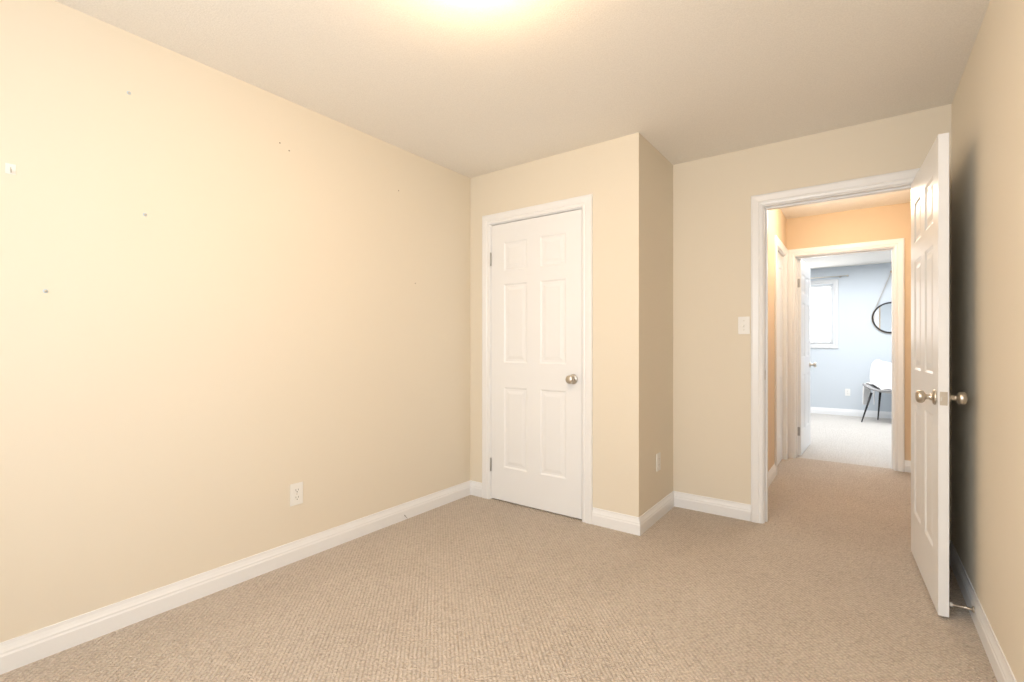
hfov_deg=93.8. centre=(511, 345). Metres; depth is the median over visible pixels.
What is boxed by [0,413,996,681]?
floor
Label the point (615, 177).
wall
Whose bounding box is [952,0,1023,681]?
wall
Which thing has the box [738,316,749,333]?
light switch
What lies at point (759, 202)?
door frame
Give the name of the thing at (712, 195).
wall
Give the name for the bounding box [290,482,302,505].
outlet
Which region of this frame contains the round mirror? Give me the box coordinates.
[872,271,891,332]
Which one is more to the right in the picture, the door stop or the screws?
the door stop
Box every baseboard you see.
[0,480,475,674]
[592,491,750,535]
[768,463,775,486]
[810,407,891,418]
[905,460,910,472]
[949,540,1016,681]
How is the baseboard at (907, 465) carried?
attached to the wall at (860, 225)
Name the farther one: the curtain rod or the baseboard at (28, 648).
the curtain rod
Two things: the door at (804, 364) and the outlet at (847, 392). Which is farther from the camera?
the outlet at (847, 392)
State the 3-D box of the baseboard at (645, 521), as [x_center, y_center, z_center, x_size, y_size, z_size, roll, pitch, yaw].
[1.039,1.097,3.105,0.814,0.106,0.669,0,0,36]
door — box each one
[482,194,592,523]
[777,251,782,465]
[798,259,816,455]
[911,132,967,616]
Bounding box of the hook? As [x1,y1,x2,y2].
[5,163,15,174]
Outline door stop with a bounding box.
[949,602,974,612]
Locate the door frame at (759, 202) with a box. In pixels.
[751,168,919,523]
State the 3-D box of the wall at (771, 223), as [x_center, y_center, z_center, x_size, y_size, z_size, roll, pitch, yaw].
[2.130,-0.070,4.075,0.120,2.440,1.945,0,0,36]
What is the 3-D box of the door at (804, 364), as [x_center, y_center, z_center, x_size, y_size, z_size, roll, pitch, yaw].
[3.211,0.125,5.243,0.169,2.030,0.790,0,0,36]
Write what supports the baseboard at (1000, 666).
attached to the wall at (988, 314)
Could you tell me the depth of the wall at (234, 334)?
2.16 m
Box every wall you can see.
[0,0,469,642]
[470,132,644,516]
[645,139,672,511]
[673,110,923,504]
[768,209,784,470]
[786,202,910,460]
[810,263,891,411]
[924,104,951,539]
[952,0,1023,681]
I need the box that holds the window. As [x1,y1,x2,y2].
[810,279,838,348]
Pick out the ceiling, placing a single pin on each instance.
(471, 88)
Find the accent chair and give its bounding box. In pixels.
[861,359,891,421]
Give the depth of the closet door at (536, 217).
3.33 m
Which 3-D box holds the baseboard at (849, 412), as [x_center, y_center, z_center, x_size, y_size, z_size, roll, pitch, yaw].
[5.267,1.097,7.970,5.200,0.106,0.014,0,0,36]
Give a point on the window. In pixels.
(824, 316)
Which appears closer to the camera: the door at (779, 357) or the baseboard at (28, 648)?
the baseboard at (28, 648)
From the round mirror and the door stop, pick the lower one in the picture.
the door stop
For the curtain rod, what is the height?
0.032 m
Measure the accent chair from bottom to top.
0.930 m
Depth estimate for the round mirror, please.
7.53 m
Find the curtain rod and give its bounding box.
[810,275,848,278]
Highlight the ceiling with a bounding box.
[55,0,989,268]
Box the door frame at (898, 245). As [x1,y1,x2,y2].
[774,235,904,475]
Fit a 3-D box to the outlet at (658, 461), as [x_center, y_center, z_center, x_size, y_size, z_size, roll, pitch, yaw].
[0.972,0.775,3.177,0.008,0.115,0.070,0,0,36]
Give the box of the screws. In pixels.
[43,91,415,292]
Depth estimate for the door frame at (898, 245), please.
4.49 m
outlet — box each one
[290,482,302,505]
[656,452,660,471]
[845,389,849,395]
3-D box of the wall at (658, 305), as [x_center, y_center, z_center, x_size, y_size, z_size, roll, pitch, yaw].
[0.951,-0.070,3.239,0.100,2.440,0.555,0,0,36]
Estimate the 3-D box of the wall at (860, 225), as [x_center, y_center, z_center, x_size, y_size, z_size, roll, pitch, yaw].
[2.991,-0.070,4.849,5.200,2.440,0.120,0,0,36]
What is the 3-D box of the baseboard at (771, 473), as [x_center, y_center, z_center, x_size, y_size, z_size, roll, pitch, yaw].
[1.967,1.097,3.737,0.014,0.106,1.207,0,0,36]
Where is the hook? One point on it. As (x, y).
(10, 168)

